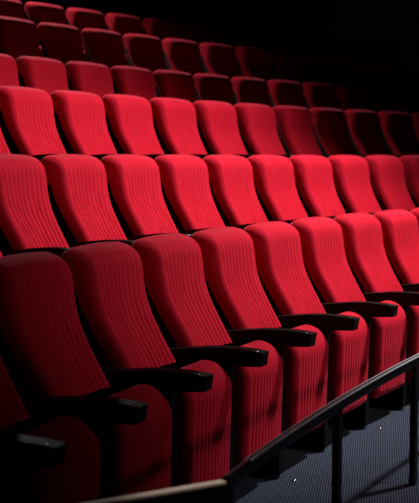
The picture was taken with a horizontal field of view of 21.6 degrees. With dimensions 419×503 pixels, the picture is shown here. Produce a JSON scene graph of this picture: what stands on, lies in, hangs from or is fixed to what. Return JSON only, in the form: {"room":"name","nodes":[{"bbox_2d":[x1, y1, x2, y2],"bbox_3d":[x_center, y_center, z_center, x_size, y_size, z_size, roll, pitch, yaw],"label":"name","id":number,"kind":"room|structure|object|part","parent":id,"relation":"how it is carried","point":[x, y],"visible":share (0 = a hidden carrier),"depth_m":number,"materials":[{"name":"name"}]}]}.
{"room":"auditorium","nodes":[
{"label":"auditorium","id":0,"kind":"room"},
{"bbox_2d":[18,0,328,51],"bbox_3d":[-4.612,-4.359,9.305,2.438,6.339,20.807,3,6,32],"label":"wall","id":1,"kind":"structure","parent":0,"point":[308,19],"depth_m":16.30,"materials":[{"name":"black paint"}]},
{"bbox_2d":[236,391,418,502],"bbox_3d":[-1.315,0.153,7.618,10.024,2.361,20.728,3,6,32],"label":"floor","id":2,"kind":"structure","parent":0,"point":[375,461],"depth_m":5.22,"materials":[{"name":"carpet"}]},
{"bbox_2d":[0,129,10,153],"bbox_3d":[-1.262,-0.443,6.493,0.703,1.135,0.555,3,6,30],"label":"seat","id":3,"kind":"object","parent":2,"relation":"on","point":[4,149],"visible":0.02,"depth_m":6.69,"materials":[{"name":"red fabric"}]},
{"bbox_2d":[0,53,18,139],"bbox_3d":[-1.405,-0.891,7.952,0.703,1.135,0.555,3,6,33],"label":"seat","id":4,"kind":"object","parent":2,"relation":"on","point":[8,66],"visible":0.11,"depth_m":8.14,"materials":[{"name":"red fabric"}]},
{"bbox_3d":[-1.531,-1.219,8.063,0.324,0.500,0.460,3,6,33],"label":"backrest","id":5,"kind":"part","parent":4,"relation":"part of","materials":[{"name":"red fabric"}]},
{"bbox_2d":[0,0,43,57],"bbox_3d":[-1.765,-1.830,10.255,0.703,1.135,0.555,4,6,37],"label":"seat","id":6,"kind":"object","parent":2,"relation":"on","point":[8,8],"visible":0.18,"depth_m":10.39,"materials":[{"name":"red fabric"}]},
{"bbox_3d":[-1.881,-2.159,10.376,0.324,0.500,0.460,4,6,37],"label":"backrest","id":7,"kind":"part","parent":6,"relation":"part of","materials":[{"name":"red fabric"}]},
{"bbox_2d":[0,86,66,161],"bbox_3d":[-0.987,-0.483,6.959,0.703,1.135,0.555,3,6,31],"label":"seat","id":8,"kind":"object","parent":2,"relation":"on","point":[27,122],"visible":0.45,"depth_m":6.97,"materials":[{"name":"red fabric"}]},
{"bbox_3d":[-1.055,-0.556,6.714,0.572,0.081,0.062,3,6,31],"label":"armrest","id":9,"kind":"part","parent":8,"relation":"part of","materials":[{"name":"black wood"}]},
{"bbox_2d":[0,154,69,257],"bbox_3d":[-0.783,0.088,5.423,0.703,1.135,0.555,3,6,28],"label":"seat","id":10,"kind":"object","parent":2,"relation":"on","point":[28,223],"visible":0.4,"depth_m":5.47,"materials":[{"name":"red fabric"}]},
{"bbox_3d":[-0.836,0.016,5.175,0.572,0.081,0.062,3,6,28],"label":"armrest","id":11,"kind":"part","parent":10,"relation":"part of","materials":[{"name":"black wood"}]},
{"bbox_2d":[0,16,69,90],"bbox_3d":[-1.455,-1.400,9.156,0.703,1.135,0.555,4,6,36],"label":"seat","id":12,"kind":"object","parent":2,"relation":"on","point":[18,37],"visible":0.35,"depth_m":9.22,"materials":[{"name":"red fabric"}]},
{"bbox_3d":[-1.575,-1.729,9.273,0.324,0.500,0.460,4,6,36],"label":"backrest","id":13,"kind":"part","parent":12,"relation":"part of","materials":[{"name":"red fabric"}]},
{"bbox_2d":[16,56,67,94],"bbox_3d":[-1.104,-0.930,8.401,0.703,1.135,0.555,3,6,34],"label":"seat","id":14,"kind":"object","parent":2,"relation":"on","point":[48,75],"visible":0.23,"depth_m":8.44,"materials":[{"name":"red fabric"}]},
{"bbox_2d":[0,355,99,502],"bbox_3d":[-0.647,0.631,3.410,0.703,1.135,0.555,2,5,22],"label":"seat","id":15,"kind":"object","parent":2,"relation":"on","point":[57,460],"visible":1,"depth_m":3.34,"materials":[{"name":"red fabric"}]},
{"bbox_3d":[-0.751,0.897,3.218,0.430,0.597,0.044,2,5,22],"label":"panel","id":16,"kind":"part","parent":15,"relation":"part of","materials":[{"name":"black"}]},
{"bbox_3d":[-0.797,0.305,3.494,0.324,0.500,0.460,2,5,22],"label":"backrest","id":17,"kind":"part","parent":15,"relation":"part of","materials":[{"name":"red fabric"}]},
{"bbox_3d":[-0.676,0.559,3.157,0.572,0.081,0.062,2,5,22],"label":"armrest","id":18,"kind":"part","parent":15,"relation":"part of","materials":[{"name":"black plastic"}]},
{"bbox_3d":[-0.484,0.798,3.428,0.160,0.515,0.398,2,5,22],"label":"seat","id":19,"kind":"part","parent":15,"relation":"part of","materials":[{"name":"red fabric"}]},
{"bbox_2d":[24,2,86,61],"bbox_3d":[-1.430,-1.867,10.681,0.703,1.135,0.555,4,6,39],"label":"seat","id":20,"kind":"object","parent":2,"relation":"on","point":[37,13],"visible":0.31,"depth_m":10.73,"materials":[{"name":"red fabric"}]},
{"bbox_3d":[-1.542,-2.196,10.804,0.324,0.500,0.460,4,6,39],"label":"backrest","id":21,"kind":"part","parent":20,"relation":"part of","materials":[{"name":"red fabric"}]},
{"bbox_2d":[37,22,114,93],"bbox_3d":[-1.133,-1.438,9.591,0.703,1.135,0.555,4,6,37],"label":"seat","id":22,"kind":"object","parent":2,"relation":"on","point":[62,43],"visible":0.34,"depth_m":9.64,"materials":[{"name":"red fabric"}]},
{"bbox_3d":[-1.250,-1.767,9.711,0.324,0.500,0.460,4,6,37],"label":"backrest","id":23,"kind":"part","parent":22,"relation":"part of","materials":[{"name":"red fabric"}]},
{"bbox_2d":[50,90,116,160],"bbox_3d":[-0.700,-0.523,7.417,0.703,1.135,0.555,3,6,33],"label":"seat","id":24,"kind":"object","parent":2,"relation":"on","point":[79,117],"visible":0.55,"depth_m":7.43,"materials":[{"name":"red fabric"}]},
{"bbox_3d":[-0.775,-0.596,7.174,0.572,0.081,0.062,3,6,33],"label":"armrest","id":25,"kind":"part","parent":24,"relation":"part of","materials":[{"name":"black wood"}]},
{"bbox_2d":[0,251,171,499],"bbox_3d":[-0.436,0.588,3.906,0.703,1.135,0.555,2,5,24],"label":"seat","id":26,"kind":"object","parent":2,"relation":"on","point":[46,353],"visible":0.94,"depth_m":3.84,"materials":[{"name":"red fabric"}]},
{"bbox_3d":[-0.584,0.261,3.995,0.324,0.500,0.460,2,5,24],"label":"backrest","id":27,"kind":"part","parent":26,"relation":"part of","materials":[{"name":"red fabric"}]},
{"bbox_3d":[-0.547,0.854,3.718,0.430,0.597,0.044,2,5,24],"label":"panel","id":28,"kind":"part","parent":26,"relation":"part of","materials":[{"name":"red fabric"}]},
{"bbox_3d":[-0.473,0.516,3.655,0.572,0.081,0.062,2,5,24],"label":"armrest","id":29,"kind":"part","parent":26,"relation":"part of","materials":[{"name":"black plastic"}]},
{"bbox_3d":[-0.273,0.755,3.920,0.160,0.515,0.398,2,5,24],"label":"seat","id":30,"kind":"part","parent":26,"relation":"part of","materials":[{"name":"red fabric"}]},
{"bbox_2d":[41,154,134,247],"bbox_3d":[-0.526,0.047,5.899,0.703,1.135,0.555,3,6,29],"label":"seat","id":31,"kind":"object","parent":2,"relation":"on","point":[80,203],"visible":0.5,"depth_m":5.89,"materials":[{"name":"red fabric"}]},
{"bbox_3d":[-0.586,-0.025,5.651,0.572,0.081,0.062,3,6,29],"label":"armrest","id":32,"kind":"part","parent":31,"relation":"part of","materials":[{"name":"black wood"}]},
{"bbox_2d":[65,61,113,98],"bbox_3d":[-0.791,-0.968,8.843,0.703,1.135,0.555,4,6,36],"label":"seat","id":33,"kind":"object","parent":2,"relation":"on","point":[94,78],"visible":0.25,"depth_m":8.89,"materials":[{"name":"red fabric"}]},
{"bbox_2d":[66,8,127,64],"bbox_3d":[-1.085,-1.903,11.098,0.703,1.135,0.555,4,6,40],"label":"seat","id":34,"kind":"object","parent":2,"relation":"on","point":[79,18],"visible":0.23,"depth_m":11.15,"materials":[{"name":"red fabric"}]},
{"bbox_3d":[-1.193,-2.232,11.224,0.324,0.500,0.460,4,6,40],"label":"backrest","id":35,"kind":"part","parent":34,"relation":"part of","materials":[{"name":"red fabric"}]},
{"bbox_2d":[81,28,156,95],"bbox_3d":[-0.801,-1.475,10.019,0.703,1.135,0.555,4,6,38],"label":"seat","id":36,"kind":"object","parent":2,"relation":"on","point":[104,47],"visible":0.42,"depth_m":10.07,"materials":[{"name":"red fabric"}]},
{"bbox_3d":[-0.914,-1.804,10.142,0.324,0.500,0.460,4,6,38],"label":"backrest","id":37,"kind":"part","parent":36,"relation":"part of","materials":[{"name":"red fabric"}]},
{"bbox_2d":[110,66,156,100],"bbox_3d":[-0.468,-1.006,9.277,0.703,1.135,0.555,4,6,37],"label":"seat","id":38,"kind":"object","parent":2,"relation":"on","point":[127,80],"visible":0.3,"depth_m":9.33,"materials":[{"name":"red fabric"}]},
{"bbox_2d":[102,94,169,159],"bbox_3d":[-0.401,-0.562,7.867,0.703,1.135,0.555,3,6,34],"label":"seat","id":39,"kind":"object","parent":2,"relation":"on","point":[129,119],"visible":0.39,"depth_m":7.88,"materials":[{"name":"red fabric"}]},
{"bbox_3d":[-0.482,-0.635,7.627,0.572,0.081,0.062,3,6,34],"label":"armrest","id":40,"kind":"part","parent":39,"relation":"part of","materials":[{"name":"black wood"}]},
{"bbox_2d":[105,13,166,67],"bbox_3d":[-0.730,-1.938,11.507,0.703,1.135,0.555,4,7,41],"label":"seat","id":41,"kind":"object","parent":2,"relation":"on","point":[123,24],"visible":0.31,"depth_m":11.57,"materials":[{"name":"red fabric"}]},
{"bbox_3d":[-0.835,-2.268,11.636,0.324,0.500,0.460,4,7,41],"label":"backrest","id":42,"kind":"part","parent":41,"relation":"part of","materials":[{"name":"red fabric"}]},
{"bbox_2d":[123,33,166,72],"bbox_3d":[-0.459,-1.511,10.438,0.703,1.135,0.555,4,6,40],"label":"seat","id":43,"kind":"object","parent":2,"relation":"on","point":[142,51],"visible":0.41,"depth_m":10.49,"materials":[{"name":"red fabric"}]},
{"bbox_2d":[61,241,231,487],"bbox_3d":[-0.211,0.545,4.397,0.703,1.135,0.555,2,5,25],"label":"seat","id":44,"kind":"object","parent":2,"relation":"on","point":[120,328],"visible":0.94,"depth_m":4.33,"materials":[{"name":"red fabric"}]},
{"bbox_3d":[-0.355,0.218,4.490,0.324,0.500,0.460,2,5,25],"label":"backrest","id":45,"kind":"part","parent":44,"relation":"part of","materials":[{"name":"red fabric"}]},
{"bbox_3d":[-0.328,0.811,4.211,0.430,0.597,0.044,2,5,25],"label":"panel","id":46,"kind":"part","parent":44,"relation":"part of","materials":[{"name":"black"}]},
{"bbox_3d":[-0.255,0.474,4.146,0.572,0.081,0.062,2,5,25],"label":"armrest","id":47,"kind":"part","parent":44,"relation":"part of","materials":[{"name":"black plastic"}]},
{"bbox_3d":[-0.048,0.713,4.406,0.160,0.515,0.398,2,5,25],"label":"seat","id":48,"kind":"part","parent":44,"relation":"part of","materials":[{"name":"red fabric"}]},
{"bbox_2d":[101,154,191,240],"bbox_3d":[-0.257,0.006,6.366,0.703,1.135,0.555,3,6,31],"label":"seat","id":49,"kind":"object","parent":2,"relation":"on","point":[136,198],"visible":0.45,"depth_m":6.37,"materials":[{"name":"red fabric"}]},
{"bbox_3d":[-0.323,-0.066,6.121,0.572,0.081,0.062,3,6,31],"label":"armrest","id":50,"kind":"part","parent":49,"relation":"part of","materials":[{"name":"black wood"}]},
{"bbox_2d":[142,18,203,70],"bbox_3d":[-0.365,-1.973,11.908,0.703,1.135,0.555,5,7,43],"label":"seat","id":51,"kind":"object","parent":2,"relation":"on","point":[162,29],"visible":0.25,"depth_m":11.98,"materials":[{"name":"red fabric"}]},
{"bbox_3d":[-0.466,-2.303,12.039,0.324,0.500,0.460,5,7,43],"label":"backrest","id":52,"kind":"part","parent":51,"relation":"part of","materials":[{"name":"red fabric"}]},
{"bbox_2d":[153,70,196,103],"bbox_3d":[-0.134,-1.043,9.702,0.703,1.135,0.555,4,6,39],"label":"seat","id":53,"kind":"object","parent":2,"relation":"on","point":[168,83],"visible":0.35,"depth_m":9.76,"materials":[{"name":"red fabric"}]},
{"bbox_2d":[149,97,210,159],"bbox_3d":[-0.090,-0.601,8.310,0.703,1.135,0.555,4,6,36],"label":"seat","id":54,"kind":"object","parent":2,"relation":"on","point":[174,120],"visible":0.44,"depth_m":8.33,"materials":[{"name":"red fabric"}]},
{"bbox_3d":[-0.177,-0.673,8.071,0.572,0.081,0.062,4,6,36],"label":"armrest","id":55,"kind":"part","parent":54,"relation":"part of","materials":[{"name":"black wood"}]},
{"bbox_2d":[162,38,203,76],"bbox_3d":[-0.106,-1.547,10.849,0.703,1.135,0.555,4,7,41],"label":"seat","id":56,"kind":"object","parent":2,"relation":"on","point":[181,55],"visible":0.32,"depth_m":10.91,"materials":[{"name":"red fabric"}]},
{"bbox_2d":[154,154,242,234],"bbox_3d":[0.027,-0.034,6.826,0.703,1.135,0.555,3,6,32],"label":"seat","id":57,"kind":"object","parent":2,"relation":"on","point":[184,179],"visible":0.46,"depth_m":6.83,"materials":[{"name":"red fabric"}]},
{"bbox_3d":[-0.046,-0.106,6.583,0.572,0.081,0.062,3,6,32],"label":"armrest","id":58,"kind":"part","parent":57,"relation":"part of","materials":[{"name":"black wood"}]},
{"bbox_2d":[131,233,282,470],"bbox_3d":[0.028,0.503,4.880,0.703,1.135,0.555,3,6,27],"label":"seat","id":59,"kind":"object","parent":2,"relation":"on","point":[183,310],"visible":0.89,"depth_m":4.81,"materials":[{"name":"red fabric"}]},
{"bbox_3d":[-0.112,0.176,4.978,0.324,0.500,0.460,3,6,27],"label":"backrest","id":60,"kind":"part","parent":59,"relation":"part of","materials":[{"name":"red fabric"}]},
{"bbox_3d":[-0.094,0.769,4.698,0.430,0.597,0.044,3,6,27],"label":"panel","id":61,"kind":"part","parent":59,"relation":"part of","materials":[{"name":"black"}]},
{"bbox_3d":[-0.023,0.432,4.631,0.572,0.081,0.062,3,6,27],"label":"armrest","id":62,"kind":"part","parent":59,"relation":"part of","materials":[{"name":"black plastic"}]},
{"bbox_3d":[0.191,0.672,4.885,0.160,0.515,0.398,3,6,27],"label":"seat","id":63,"kind":"part","parent":59,"relation":"part of","materials":[{"name":"red fabric"}]},
{"bbox_2d":[178,22,239,74],"bbox_3d":[0.009,-2.007,12.300,0.703,1.135,0.555,5,7,44],"label":"seat","id":64,"kind":"object","parent":2,"relation":"on","point":[198,33],"visible":0.24,"depth_m":12.37,"materials":[{"name":"red fabric"}]},
{"bbox_3d":[-0.088,-2.337,12.433,0.324,0.500,0.460,5,7,44],"label":"backrest","id":65,"kind":"part","parent":64,"relation":"part of","materials":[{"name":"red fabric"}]},
{"bbox_2d":[193,73,234,105],"bbox_3d":[0.212,-1.079,10.119,0.703,1.135,0.555,4,6,40],"label":"seat","id":66,"kind":"object","parent":2,"relation":"on","point":[210,87],"visible":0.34,"depth_m":10.18,"materials":[{"name":"red fabric"}]},
{"bbox_2d":[199,42,239,79],"bbox_3d":[0.257,-1.581,11.251,0.703,1.135,0.555,5,7,43],"label":"seat","id":67,"kind":"object","parent":2,"relation":"on","point":[219,59],"visible":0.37,"depth_m":11.32,"materials":[{"name":"red fabric"}]},
{"bbox_2d":[193,100,252,158],"bbox_3d":[0.232,-0.638,8.744,0.703,1.135,0.555,4,6,37],"label":"seat","id":68,"kind":"object","parent":2,"relation":"on","point":[217,125],"visible":0.38,"depth_m":8.77,"materials":[{"name":"red fabric"}]},
{"bbox_3d":[0.139,-0.711,8.507,0.572,0.081,0.062,4,6,37],"label":"armrest","id":69,"kind":"part","parent":68,"relation":"part of","materials":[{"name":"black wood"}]},
{"bbox_2d":[212,26,246,67],"bbox_3d":[0.392,-2.040,12.683,0.555,1.135,0.703,-5,7,-44],"label":"seat","id":70,"kind":"object","parent":2,"relation":"on","point":[233,37],"visible":0.27,"depth_m":12.77,"materials":[{"name":"red fabric"}]},
{"bbox_3d":[0.299,-2.371,12.819,0.460,0.500,0.324,-5,7,-44],"label":"backrest","id":71,"kind":"part","parent":70,"relation":"part of","materials":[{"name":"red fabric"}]},
{"bbox_2d":[203,154,267,229],"bbox_3d":[0.322,-0.073,7.278,0.703,1.135,0.555,3,6,34],"label":"seat","id":72,"kind":"object","parent":2,"relation":"on","point":[231,183],"visible":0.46,"depth_m":7.29,"materials":[{"name":"red fabric"}]},
{"bbox_3d":[0.243,-0.145,7.037,0.572,0.081,0.062,3,6,34],"label":"armrest","id":73,"kind":"part","parent":72,"relation":"part of","materials":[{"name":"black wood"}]},
{"bbox_2d":[231,77,271,107],"bbox_3d":[0.567,-1.114,10.527,0.703,1.135,0.555,4,7,42],"label":"seat","id":74,"kind":"object","parent":2,"relation":"on","point":[245,89],"visible":0.27,"depth_m":10.59,"materials":[{"name":"red fabric"}]},
{"bbox_2d":[85,353,418,502],"bbox_3d":[0.688,0.817,4.400,0.371,0.592,4.276,3,6,33],"label":"railing","id":75,"kind":"object","parent":2,"relation":"on","point":[223,490],"visible":1,"depth_m":3.80,"materials":[{"name":"black metal"}]},
{"bbox_3d":[-0.291,0.957,2.903,0.759,0.572,0.030,-3,6,-30],"label":"panel","id":76,"kind":"part","parent":75,"relation":"part of","materials":[{"name":"black paint"}]},
{"bbox_3d":[0.055,0.941,3.155,0.026,0.560,0.050,2,5,22],"label":"post","id":77,"kind":"part","parent":75,"relation":"part of","materials":[{"name":"black metal"}]},
{"bbox_3d":[0.838,0.518,4.703,0.114,0.044,3.572,3,6,28],"label":"handrail","id":78,"kind":"part","parent":75,"relation":"part of","materials":[{"name":"black metal"}]},
{"bbox_3d":[0.475,0.859,4.107,0.026,0.560,0.050,2,5,25],"label":"post","id":79,"kind":"part","parent":75,"relation":"part of","materials":[{"name":"black metal"}]},
{"bbox_3d":[0.928,0.782,4.990,0.026,0.560,0.050,3,6,29],"label":"post","id":80,"kind":"part","parent":75,"relation":"part of","materials":[{"name":"black metal"}]},
{"bbox_2d":[235,46,273,81],"bbox_3d":[0.629,-1.615,11.644,0.703,1.135,0.555,5,7,44],"label":"seat","id":81,"kind":"object","parent":2,"relation":"on","point":[253,62],"visible":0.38,"depth_m":11.71,"materials":[{"name":"red fabric"}]},
{"bbox_2d":[191,227,327,479],"bbox_3d":[0.282,0.462,5.356,0.703,1.135,0.555,3,6,29],"label":"seat","id":82,"kind":"object","parent":2,"relation":"on","point":[236,292],"visible":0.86,"depth_m":5.29,"materials":[{"name":"red fabric"}]},
{"bbox_3d":[0.145,0.135,5.458,0.324,0.500,0.460,3,6,29],"label":"backrest","id":83,"kind":"part","parent":82,"relation":"part of","materials":[{"name":"red fabric"}]},
{"bbox_3d":[0.153,0.728,5.178,0.430,0.597,0.044,3,6,29],"label":"panel","id":84,"kind":"part","parent":82,"relation":"part of","materials":[{"name":"red fabric"}]},
{"bbox_3d":[0.224,0.390,5.109,0.572,0.081,0.062,3,6,29],"label":"armrest","id":85,"kind":"part","parent":82,"relation":"part of","materials":[{"name":"black plastic"}]},
{"bbox_3d":[0.444,0.631,5.356,0.160,0.515,0.398,3,6,29],"label":"seat","id":86,"kind":"part","parent":82,"relation":"part of","materials":[{"name":"red fabric"}]},
{"bbox_2d":[245,30,278,73],"bbox_3d":[0.784,-2.072,13.057,0.555,1.135,0.703,-5,7,-43],"label":"seat","id":87,"kind":"object","parent":2,"relation":"on","point":[268,41],"visible":0.26,"depth_m":13.15,"materials":[{"name":"red fabric"}]},
{"bbox_3d":[0.695,-2.403,13.195,0.460,0.500,0.324,-5,7,-43],"label":"backrest","id":88,"kind":"part","parent":87,"relation":"part of","materials":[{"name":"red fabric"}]},
{"bbox_2d":[234,103,293,158],"bbox_3d":[0.566,-0.675,9.169,0.703,1.135,0.555,4,6,39],"label":"seat","id":89,"kind":"object","parent":2,"relation":"on","point":[257,129],"visible":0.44,"depth_m":9.20,"materials":[{"name":"red fabric"}]},
{"bbox_3d":[0.467,-0.748,8.935,0.572,0.081,0.062,4,6,39],"label":"armrest","id":90,"kind":"part","parent":89,"relation":"part of","materials":[{"name":"black wood"}]},
{"bbox_2d":[247,155,307,223],"bbox_3d":[0.631,-0.111,7.722,0.703,1.135,0.555,4,6,35],"label":"seat","id":91,"kind":"object","parent":2,"relation":"on","point":[273,175],"visible":0.39,"depth_m":7.74,"materials":[{"name":"red fabric"}]},
{"bbox_3d":[0.545,-0.184,7.483,0.572,0.081,0.062,4,6,35],"label":"armrest","id":92,"kind":"part","parent":91,"relation":"part of","materials":[{"name":"black wood"}]},
{"bbox_2d":[267,80,305,107],"bbox_3d":[0.933,-1.149,10.925,0.703,1.135,0.555,5,7,43],"label":"seat","id":93,"kind":"object","parent":2,"relation":"on","point":[281,92],"visible":0.31,"depth_m":10.99,"materials":[{"name":"red fabric"}]},
{"bbox_2d":[269,50,306,84],"bbox_3d":[1.011,-1.649,12.027,0.555,1.135,0.703,-5,7,-44],"label":"seat","id":94,"kind":"object","parent":2,"relation":"on","point":[285,65],"visible":0.32,"depth_m":12.10,"materials":[{"name":"red fabric"}]},
{"bbox_2d":[272,105,332,157],"bbox_3d":[0.911,-0.711,9.585,0.703,1.135,0.555,4,6,40],"label":"seat","id":95,"kind":"object","parent":2,"relation":"on","point":[294,125],"visible":0.34,"depth_m":9.62,"materials":[{"name":"red fabric"}]},
{"bbox_2d":[244,221,368,452],"bbox_3d":[0.549,0.422,5.825,0.703,1.135,0.555,3,6,30],"label":"seat","id":96,"kind":"object","parent":2,"relation":"on","point":[285,282],"visible":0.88,"depth_m":5.76,"materials":[{"name":"red fabric"}]},
{"bbox_3d":[0.416,0.094,5.931,0.324,0.500,0.460,3,6,30],"label":"backrest","id":97,"kind":"part","parent":96,"relation":"part of","materials":[{"name":"red fabric"}]},
{"bbox_3d":[0.415,0.687,5.651,0.430,0.597,0.044,3,6,30],"label":"panel","id":98,"kind":"part","parent":96,"relation":"part of","materials":[{"name":"red fabric"}]},
{"bbox_3d":[0.484,0.349,5.580,0.572,0.081,0.062,3,6,30],"label":"armrest","id":99,"kind":"part","parent":96,"relation":"part of","materials":[{"name":"black plastic"}]},
{"bbox_3d":[0.711,0.591,5.820,0.160,0.515,0.398,3,6,30],"label":"seat","id":100,"kind":"part","parent":96,"relation":"part of","materials":[{"name":"red fabric"}]},
{"bbox_2d":[289,155,345,218],"bbox_3d":[0.951,-0.149,8.157,0.703,1.135,0.555,4,6,37],"label":"seat","id":101,"kind":"object","parent":2,"relation":"on","point":[313,174],"visible":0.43,"depth_m":8.18,"materials":[{"name":"red fabric"}]},
{"bbox_2d":[302,53,338,86],"bbox_3d":[1.403,-1.681,12.402,0.555,1.135,0.703,-5,7,-43],"label":"seat","id":102,"kind":"object","parent":2,"relation":"on","point":[319,68],"visible":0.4,"depth_m":12.48,"materials":[{"name":"red fabric"}]},
{"bbox_2d":[302,82,338,109],"bbox_3d":[1.310,-1.182,11.315,0.703,1.135,0.555,5,7,45],"label":"seat","id":103,"kind":"object","parent":2,"relation":"on","point":[316,94],"visible":0.3,"depth_m":11.38,"materials":[{"name":"red fabric"}]},
{"bbox_2d":[309,107,367,157],"bbox_3d":[1.268,-0.746,9.992,0.703,1.135,0.555,4,7,42],"label":"seat","id":104,"kind":"object","parent":2,"relation":"on","point":[330,127],"visible":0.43,"depth_m":10.04,"materials":[{"name":"red fabric"}]},
{"bbox_2d":[290,217,406,429],"bbox_3d":[0.830,0.382,6.286,0.703,1.135,0.555,3,6,32],"label":"seat","id":105,"kind":"object","parent":2,"relation":"on","point":[328,271],"visible":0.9,"depth_m":6.23,"materials":[{"name":"red fabric"}]},
{"bbox_3d":[0.702,0.053,6.395,0.324,0.500,0.460,3,6,32],"label":"backrest","id":106,"kind":"part","parent":105,"relation":"part of","materials":[{"name":"red fabric"}]},
{"bbox_3d":[0.690,0.646,6.116,0.430,0.597,0.044,3,6,32],"label":"panel","id":107,"kind":"part","parent":105,"relation":"part of","materials":[{"name":"red fabric"}]},
{"bbox_3d":[0.758,0.309,6.042,0.572,0.081,0.062,3,6,32],"label":"armrest","id":108,"kind":"part","parent":105,"relation":"part of","materials":[{"name":"black plastic"}]},
{"bbox_3d":[0.991,0.551,6.276,0.160,0.515,0.398,3,6,32],"label":"seat","id":109,"kind":"part","parent":105,"relation":"part of","materials":[{"name":"red fabric"}]},
{"bbox_2d":[335,85,370,111],"bbox_3d":[1.696,-1.215,11.694,0.555,1.135,0.703,-5,7,-44],"label":"seat","id":110,"kind":"object","parent":2,"relation":"on","point":[348,96],"visible":0.28,"depth_m":11.77,"materials":[{"name":"red fabric"}]},
{"bbox_2d":[327,155,381,214],"bbox_3d":[1.284,-0.185,8.583,0.703,1.135,0.555,4,6,39],"label":"seat","id":111,"kind":"object","parent":2,"relation":"on","point":[351,177],"visible":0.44,"depth_m":8.62,"materials":[{"name":"red fabric"}]},
{"bbox_2d":[344,109,400,157],"bbox_3d":[1.635,-0.780,10.390,0.703,1.135,0.555,5,7,43],"label":"seat","id":112,"kind":"object","parent":2,"relation":"on","point":[364,126],"visible":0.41,"depth_m":10.44,"materials":[{"name":"red fabric"}]},
{"bbox_2d":[333,213,418,410],"bbox_3d":[1.125,0.343,6.738,0.703,1.135,0.555,3,6,34],"label":"seat","id":113,"kind":"object","parent":2,"relation":"on","point":[366,257],"visible":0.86,"depth_m":6.69,"materials":[{"name":"red fabric"}]},
{"bbox_3d":[1.000,0.014,6.851,0.324,0.500,0.460,3,6,34],"label":"backrest","id":114,"kind":"part","parent":113,"relation":"part of","materials":[{"name":"red fabric"}]},
{"bbox_3d":[0.979,0.607,6.572,0.430,0.597,0.044,3,6,34],"label":"panel","id":115,"kind":"part","parent":113,"relation":"part of","materials":[{"name":"red fabric"}]},
{"bbox_3d":[1.046,0.270,6.497,0.572,0.081,0.062,3,6,34],"label":"armrest","id":116,"kind":"part","parent":113,"relation":"part of","materials":[{"name":"black plastic"}]},
{"bbox_3d":[1.285,0.512,6.724,0.160,0.515,0.398,3,6,34],"label":"seat","id":117,"kind":"part","parent":113,"relation":"part of","materials":[{"name":"red fabric"}]},
{"bbox_2d":[364,155,414,211],"bbox_3d":[1.628,-0.222,8.999,0.703,1.135,0.555,4,6,40],"label":"seat","id":118,"kind":"object","parent":2,"relation":"on","point":[386,172],"visible":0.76,"depth_m":9.04,"materials":[{"name":"red fabric"}]},
{"bbox_2d":[373,209,418,390],"bbox_3d":[1.433,0.304,7.182,0.703,1.135,0.555,4,6,35],"label":"seat","id":119,"kind":"object","parent":2,"relation":"on","point":[400,229],"visible":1,"depth_m":7.17,"materials":[{"name":"red fabric"}]},
{"bbox_3d":[1.312,-0.025,7.298,0.324,0.500,0.460,4,6,35],"label":"backrest","id":120,"kind":"part","parent":119,"relation":"part of","materials":[{"name":"red fabric"}]},
{"bbox_3d":[1.347,0.232,6.943,0.572,0.081,0.062,4,6,35],"label":"armrest","id":121,"kind":"part","parent":119,"relation":"part of","materials":[{"name":"black plastic"}]},
{"bbox_2d":[378,111,418,155],"bbox_3d":[2.012,-0.814,10.777,0.703,1.135,0.555,5,7,45],"label":"seat","id":122,"kind":"object","parent":2,"relation":"on","point":[397,129],"visible":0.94,"depth_m":10.83,"materials":[{"name":"red fabric"}]},
{"bbox_2d":[399,155,418,207],"bbox_3d":[1.984,-0.257,9.406,0.703,1.135,0.555,4,7,42],"label":"seat","id":123,"kind":"object","parent":2,"relation":"on","point":[410,162],"visible":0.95,"depth_m":9.40,"materials":[{"name":"red fabric"}]},
{"bbox_2d":[410,113,418,146],"bbox_3d":[2.400,-0.847,11.155,0.555,1.135,0.703,-5,7,-43],"label":"seat","id":124,"kind":"object","parent":2,"relation":"on","point":[415,116],"visible":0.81,"depth_m":11.19,"materials":[{"name":"red fabric"}]},
{"bbox_2d":[410,208,418,226],"bbox_3d":[1.753,0.267,7.616,0.703,1.135,0.555,4,6,37],"label":"seat","id":125,"kind":"object","parent":2,"relation":"on","point":[415,211],"visible":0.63,"depth_m":7.61,"materials":[{"name":"red fabric"}]}
]}

